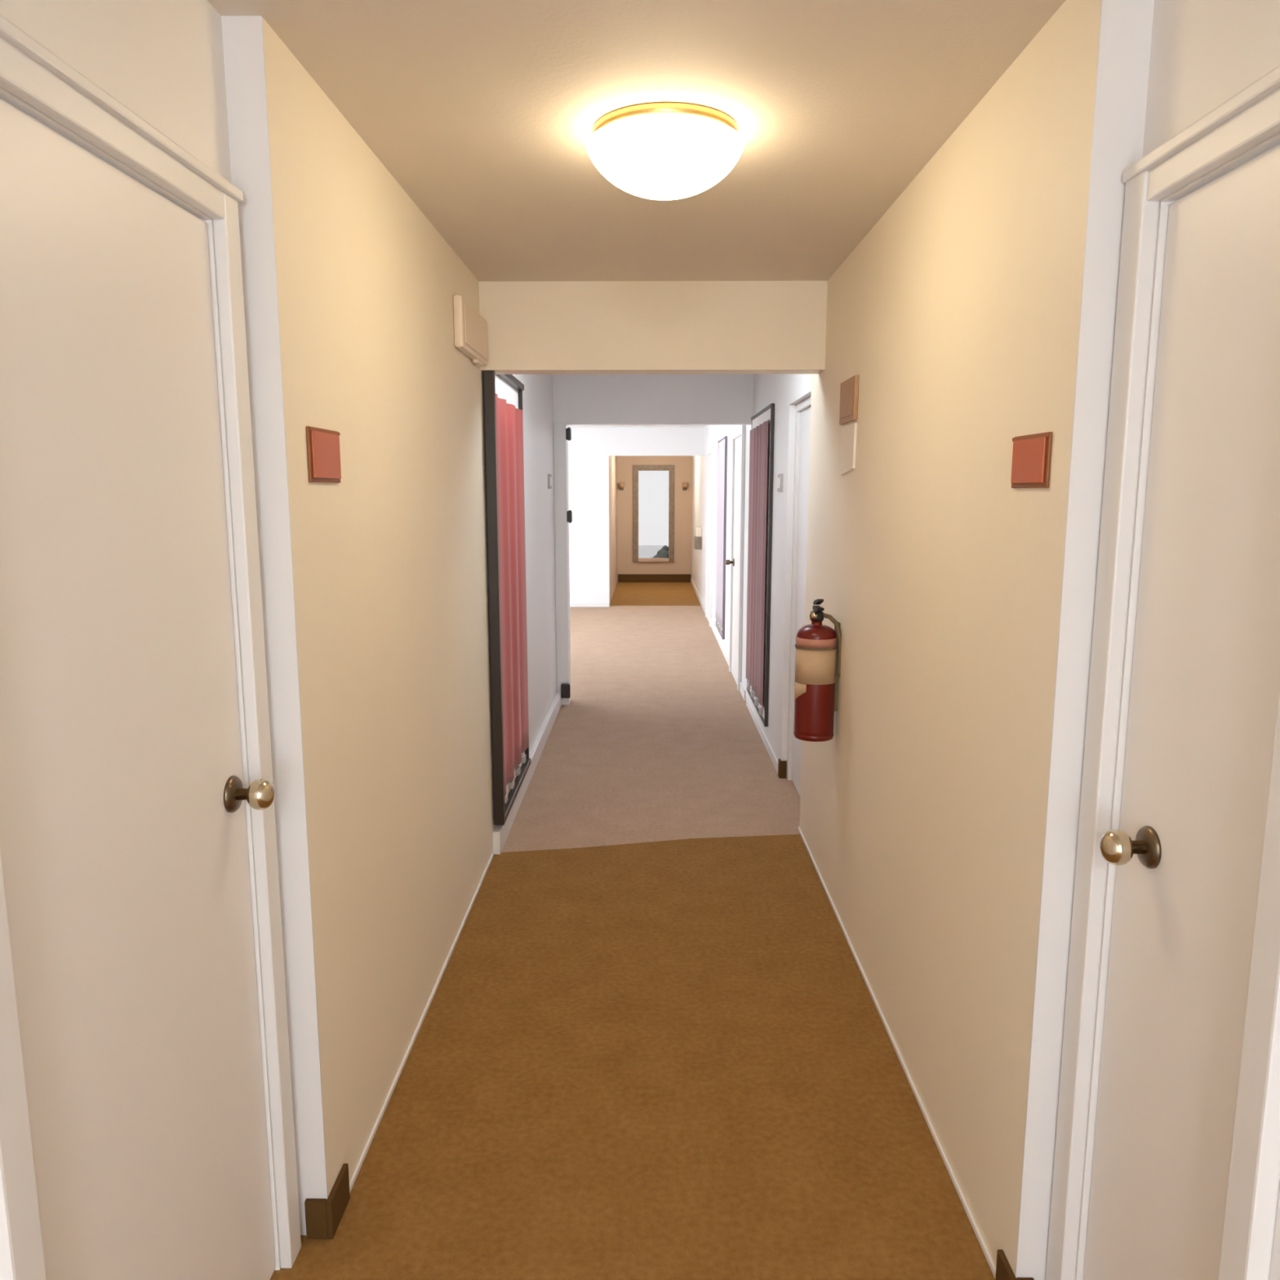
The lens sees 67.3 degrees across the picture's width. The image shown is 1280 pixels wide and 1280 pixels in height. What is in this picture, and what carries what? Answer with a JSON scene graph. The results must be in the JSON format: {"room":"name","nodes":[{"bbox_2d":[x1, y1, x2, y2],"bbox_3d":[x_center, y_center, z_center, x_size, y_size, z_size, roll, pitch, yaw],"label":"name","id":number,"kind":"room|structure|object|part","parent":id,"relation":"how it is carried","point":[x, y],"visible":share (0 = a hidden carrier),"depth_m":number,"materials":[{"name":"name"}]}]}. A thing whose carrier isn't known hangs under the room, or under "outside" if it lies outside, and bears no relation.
{"room":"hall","nodes":[
{"label":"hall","id":0,"kind":"room"},
{"bbox_2d":[0,0,280,1270],"bbox_3d":[-0.848,0.463,-0.493,0.155,2.436,4.866,0,9,1],"label":"wall","id":1,"kind":"structure","parent":0,"point":[162,60],"depth_m":1.53,"materials":[{"name":"white paint"}]},
{"bbox_2d":[0,13,301,1279],"bbox_3d":[-0.741,0.311,1.474,0.121,2.131,0.851,0,9,1],"label":"door","id":2,"kind":"structure","parent":1,"relation":"in","point":[133,1135],"depth_m":1.42,"materials":[{"name":"white paint"}]},
{"bbox_3d":[-0.716,0.285,1.777,0.077,0.058,0.058,0,9,1],"label":"knob","id":3,"kind":"part","parent":2,"relation":"part of","materials":[{"name":"gold metal"}]},
{"bbox_2d":[262,17,556,1195],"bbox_3d":[-0.763,-0.313,4.496,0.227,2.436,5.234,0,9,1],"label":"wall","id":4,"kind":"structure","parent":0,"point":[389,557],"depth_m":2.49,"materials":[{"name":"beige paint"}]},
{"bbox_2d":[221,15,328,1235],"bbox_3d":[-0.711,0.090,1.906,0.072,2.436,0.006,0,9,1],"label":"trim","id":5,"kind":"structure","parent":4,"relation":"attached to","point":[243,42],"depth_m":1.87,"materials":[{"name":"white wood"}]},
{"bbox_2d":[306,426,341,483],"bbox_3d":[-0.668,-0.391,2.041,0.011,0.112,0.190,0,9,1],"label":"door sign","id":6,"kind":"object","parent":4,"relation":"attached to","point":[323,452],"visible":1,"depth_m":2.01,"materials":[{"name":"brown plastic"}]},
{"bbox_3d":[-0.665,-0.441,2.033,0.004,0.007,0.186,0,9,1],"label":"rail","id":7,"kind":"part","parent":6,"relation":"part of","materials":[{"name":"brown"}]},
{"bbox_2d":[304,691,561,1239],"bbox_3d":[-0.656,0.840,4.665,0.080,0.105,5.252,0,9,1],"label":"baseboard","id":8,"kind":"structure","parent":4,"relation":"attached to","point":[323,1216],"depth_m":2.60,"materials":[{"name":"white wood"}]},
{"bbox_2d":[453,294,488,366],"bbox_3d":[-0.638,-1.161,3.661,0.038,0.192,0.540,0,9,1],"label":"alarm box","id":9,"kind":"object","parent":4,"relation":"attached to","point":[470,328],"visible":1,"depth_m":3.53,"materials":[{"name":"beige plastic"}]},
{"bbox_2d":[483,370,530,825],"bbox_3d":[-0.620,-0.246,4.616,0.045,2.005,1.015,0,9,1],"label":"window","id":10,"kind":"structure","parent":4,"relation":"attached to","point":[503,393],"depth_m":4.45,"materials":[{"name":"red fabric"}]},
{"bbox_2d":[547,474,551,488],"bbox_3d":[-0.622,-1.094,6.637,0.017,0.100,0.140,0,9,1],"label":"plate","id":11,"kind":"object","parent":4,"relation":"attached to","point":[549,476],"visible":1,"depth_m":6.58,"materials":[{"name":"grey plastic"}]},
{"bbox_2d":[553,423,572,705],"bbox_3d":[-0.561,-0.544,7.152,0.127,2.075,0.210,0,9,1],"label":"trim","id":12,"kind":"structure","parent":4,"relation":"attached to","point":[562,433],"depth_m":7.08,"materials":[{"name":"white wood"}]},
{"bbox_2d":[608,456,617,603],"bbox_3d":[-0.594,-1.962,15.084,0.360,2.436,3.600,0,9,1],"label":"wall","id":13,"kind":"structure","parent":0,"point":[612,460],"depth_m":15.00,"materials":[{"name":"beige paint"}]},
{"bbox_2d":[270,582,995,1279],"bbox_3d":[-0.833,0.527,7.175,4.200,0.050,20.200,0,9,1],"label":"floor","id":14,"kind":"structure","parent":0,"point":[670,1060],"depth_m":2.77,"materials":[{"name":"brown carpet"}]},
{"bbox_2d":[568,427,704,606],"bbox_3d":[-0.875,-1.674,13.234,3.493,2.436,0.150,0,9,1],"label":"wall","id":15,"kind":"structure","parent":0,"point":[589,449],"depth_m":13.09,"materials":[{"name":"white paint"}]},
{"bbox_2d":[569,602,608,607],"bbox_3d":[-1.524,-0.489,13.343,2.197,0.060,0.012,0,9,1],"label":"baseboard","id":16,"kind":"structure","parent":15,"relation":"attached to","point":[571,604],"depth_m":13.33,"materials":[{"name":"white wood"}]},
{"bbox_2d":[207,0,1066,281],"bbox_3d":[0.055,-0.936,0.383,2.300,0.060,7.245,0,9,1],"label":"ceiling","id":17,"kind":"structure","parent":0,"point":[485,113],"depth_m":2.08,"materials":[{"name":"beige paint"}]},
{"bbox_2d":[586,102,743,199],"bbox_3d":[0.059,-1.126,2.273,0.370,0.146,0.370,0,9,1],"label":"ceiling light","id":18,"kind":"object","parent":17,"relation":"attached to","point":[652,150],"visible":1,"depth_m":2.15,"materials":[{"name":"white glass"}]},
{"bbox_2d":[568,425,706,427],"bbox_3d":[-0.783,-2.724,11.868,4.200,0.060,9.925,0,9,1],"label":"ceiling","id":19,"kind":"structure","parent":0,"point":[569,426],"depth_m":12.78,"materials":[{"name":"white paint"}]},
{"bbox_2d":[478,280,827,374],"bbox_3d":[0.052,-1.292,3.994,1.411,0.348,0.150,0,9,1],"label":"lintel","id":20,"kind":"object","parent":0,"point":[606,326],"visible":0.86,"depth_m":3.92,"materials":[{"name":"beige paint"}]},
{"bbox_2d":[552,373,753,425],"bbox_3d":[0.094,-1.752,6.988,1.436,0.361,0.150,0,9,1],"label":"lintel","id":21,"kind":"object","parent":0,"point":[579,399],"visible":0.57,"depth_m":6.92,"materials":[{"name":"white paint"}]},
{"bbox_2d":[617,456,692,582],"bbox_3d":[0.254,-2.230,16.805,1.303,2.436,0.100,0,9,1],"label":"wall","id":22,"kind":"structure","parent":0,"point":[682,564],"depth_m":16.77,"materials":[{"name":"beige paint"}]},
{"bbox_2d":[618,482,624,490],"bbox_3d":[-0.318,-2.655,16.630,0.112,0.130,0.126,0,9,1],"label":"wall sconce","id":23,"kind":"object","parent":22,"relation":"attached to","point":[621,485],"visible":1,"depth_m":16.59,"materials":[{"name":"brown metal"}]},
{"bbox_3d":[-0.318,-2.679,16.620,0.112,0.080,0.112,0,9,1],"label":"lamp shade","id":24,"kind":"part","parent":23,"relation":"part of","materials":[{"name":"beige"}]},
{"bbox_2d":[632,465,674,561],"bbox_3d":[0.237,-2.202,16.774,0.720,1.670,0.110,0,9,1],"label":"window","id":25,"kind":"structure","parent":22,"relation":"in","point":[653,486],"depth_m":16.77,"materials":[{"name":"brown wood"}]},
{"bbox_3d":[0.237,-1.407,16.898,0.530,0.060,0.110,0,9,1],"label":"sill","id":26,"kind":"part","parent":25,"relation":"part of","materials":[{"name":"beige paint"}]},
{"bbox_3d":[0.237,-2.187,16.795,0.530,1.515,0.006,0,9,1],"label":"pane","id":27,"kind":"part","parent":25,"relation":"part of","materials":[{"name":"clear glass"}]},
{"bbox_2d":[617,573,690,582],"bbox_3d":[0.254,-1.087,16.923,1.279,0.140,0.020,0,9,1],"label":"baseboard","id":28,"kind":"structure","parent":22,"relation":"attached to","point":[621,577],"depth_m":16.91,"materials":[{"name":"brown wood"}]},
{"bbox_2d":[681,482,688,490],"bbox_3d":[0.777,-2.654,16.620,0.112,0.130,0.126,0,9,1],"label":"wall sconce","id":29,"kind":"object","parent":22,"relation":"attached to","point":[684,484],"visible":1,"depth_m":16.58,"materials":[{"name":"brown metal"}]},
{"bbox_3d":[0.776,-2.677,16.609,0.112,0.080,0.112,0,9,1],"label":"lamp shade","id":30,"kind":"part","parent":29,"relation":"part of","materials":[{"name":"beige"}]},
{"bbox_2d":[691,0,1100,1274],"bbox_3d":[0.925,-1.058,9.278,0.249,2.436,15.322,0,9,1],"label":"wall","id":31,"kind":"structure","parent":0,"point":[956,315],"depth_m":2.31,"materials":[{"name":"beige paint"}]},
{"bbox_2d":[693,527,702,549],"bbox_3d":[0.825,-1.447,13.683,0.100,0.310,0.200,0,9,1],"label":"wall dispenser","id":32,"kind":"object","parent":31,"relation":"attached to","point":[697,539],"visible":1,"depth_m":13.59,"materials":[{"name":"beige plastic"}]},
{"bbox_2d":[705,446,714,626],"bbox_3d":[0.842,-1.263,11.687,0.028,2.100,0.900,0,9,1],"label":"door","id":33,"kind":"structure","parent":31,"relation":"in","point":[709,485],"depth_m":11.66,"materials":[{"name":"white paint"}]},
{"bbox_2d":[690,577,746,700],"bbox_3d":[0.853,-0.315,12.164,0.012,0.080,9.650,0,9,1],"label":"baseboard","id":34,"kind":"structure","parent":31,"relation":"attached to","point":[742,690],"depth_m":9.85,"materials":[{"name":"white wood"}]},
{"bbox_2d":[724,425,746,691],"bbox_3d":[0.777,-0.692,8.022,0.087,2.100,0.900,0,9,1],"label":"door","id":35,"kind":"structure","parent":31,"relation":"in","point":[738,464],"depth_m":8.05,"materials":[{"name":"white paint"}]},
{"bbox_3d":[0.774,-0.671,8.309,0.077,0.048,0.048,0,9,1],"label":"knob","id":36,"kind":"part","parent":35,"relation":"part of","materials":[{"name":"brown metal"}]},
{"bbox_2d":[746,697,777,773],"bbox_3d":[0.797,0.600,6.351,0.010,0.060,1.820,0,9,1],"label":"baseboard","id":37,"kind":"structure","parent":31,"relation":"attached to","point":[766,744],"depth_m":6.19,"materials":[{"name":"white wood"}]},
{"bbox_2d":[777,473,782,492],"bbox_3d":[0.789,-0.885,5.421,0.017,0.100,0.140,0,9,1],"label":"plate","id":38,"kind":"object","parent":31,"relation":"attached to","point":[780,479],"visible":1,"depth_m":5.37,"materials":[{"name":"grey plastic"}]},
{"bbox_2d":[777,759,786,777],"bbox_3d":[0.802,0.724,5.423,0.042,0.100,0.052,0,9,1],"label":"baseboard","id":39,"kind":"structure","parent":31,"relation":"attached to","point":[782,765],"depth_m":5.40,"materials":[{"name":"brown wood"}]},
{"bbox_2d":[786,396,810,795],"bbox_3d":[0.820,-0.171,4.844,0.112,2.048,0.836,0,9,1],"label":"door","id":40,"kind":"structure","parent":31,"relation":"in","point":[802,417],"depth_m":5.11,"materials":[{"name":"white wood"}]},
{"bbox_2d":[793,599,841,742],"bbox_3d":[0.674,0.105,3.653,0.172,0.540,0.158,0,9,1],"label":"fire extinguisher","id":41,"kind":"object","parent":31,"relation":"attached to","point":[818,646],"visible":1,"depth_m":3.60,"materials":[{"name":"red metal"}]},
{"bbox_3d":[0.666,-0.142,3.594,0.020,0.033,0.109,0,9,1],"label":"squeeze lever","id":42,"kind":"part","parent":41,"relation":"part of","materials":[{"name":"black metal"}]},
{"bbox_3d":[0.666,-0.116,3.595,0.024,0.019,0.108,0,9,1],"label":"carry handle","id":43,"kind":"part","parent":41,"relation":"part of","materials":[{"name":"black metal"}]},
{"bbox_2d":[840,422,857,475],"bbox_3d":[0.749,-0.683,3.459,0.010,0.175,0.240,0,9,1],"label":"paper notice","id":44,"kind":"object","parent":31,"relation":"attached to","point":[848,433],"visible":1,"depth_m":3.43,"materials":[{"name":"white paper"}]},
{"bbox_2d":[839,374,858,424],"bbox_3d":[0.743,-0.853,3.433,0.018,0.150,0.260,0,9,1],"label":"wall plate","id":45,"kind":"object","parent":31,"relation":"attached to","point":[849,388],"visible":1,"depth_m":3.38,"materials":[{"name":"beige"}]},
{"bbox_3d":[0.736,-0.853,3.433,0.004,0.110,0.210,0,9,1],"label":"panel","id":46,"kind":"part","parent":45,"relation":"part of","materials":[{"name":"orange wood"}]},
{"bbox_2d":[798,826,995,1278],"bbox_3d":[0.744,1.103,3.265,0.007,0.016,2.672,0,9,1],"label":"baseboard","id":47,"kind":"structure","parent":31,"relation":"attached to","point":[981,1242],"depth_m":2.56,"materials":[{"name":"white wood"}]},
{"bbox_2d":[995,1249,1034,1279],"bbox_3d":[0.745,1.280,1.914,0.046,0.082,0.082,0,9,1],"label":"baseboard","id":48,"kind":"structure","parent":31,"relation":"attached to","point":[1004,1271],"depth_m":1.92,"materials":[{"name":"brown wood"}]},
{"bbox_2d":[1010,431,1052,488],"bbox_3d":[0.730,-0.335,1.803,0.011,0.099,0.170,0,9,1],"label":"door sign","id":49,"kind":"object","parent":31,"relation":"attached to","point":[1032,453],"visible":1,"depth_m":1.78,"materials":[{"name":"brown plastic"}]},
{"bbox_3d":[0.728,-0.378,1.796,0.004,0.007,0.166,0,9,1],"label":"rail","id":50,"kind":"part","parent":49,"relation":"part of","materials":[{"name":"brown"}]},
{"bbox_2d":[1014,0,1154,1279],"bbox_3d":[0.775,0.121,1.707,0.082,2.436,0.006,0,9,1],"label":"trim","id":51,"kind":"structure","parent":31,"relation":"attached to","point":[1125,26],"depth_m":1.67,"materials":[{"name":"white wood"}]},
{"bbox_2d":[1075,0,1279,1279],"bbox_3d":[0.874,0.480,-0.603,0.160,2.436,4.678,0,9,1],"label":"wall","id":52,"kind":"structure","parent":0,"point":[1203,53],"depth_m":1.48,"materials":[{"name":"white paint"}]},
{"bbox_2d":[1045,64,1279,1279],"bbox_3d":[0.805,0.325,1.443,0.117,2.113,0.565,0,9,1],"label":"door","id":53,"kind":"structure","parent":52,"relation":"in","point":[1185,1175],"depth_m":1.45,"materials":[{"name":"white paint"}]},
{"bbox_3d":[0.786,0.335,1.554,0.077,0.058,0.058,0,9,1],"label":"knob","id":54,"kind":"part","parent":53,"relation":"part of","materials":[{"name":"gold metal"}]}
]}

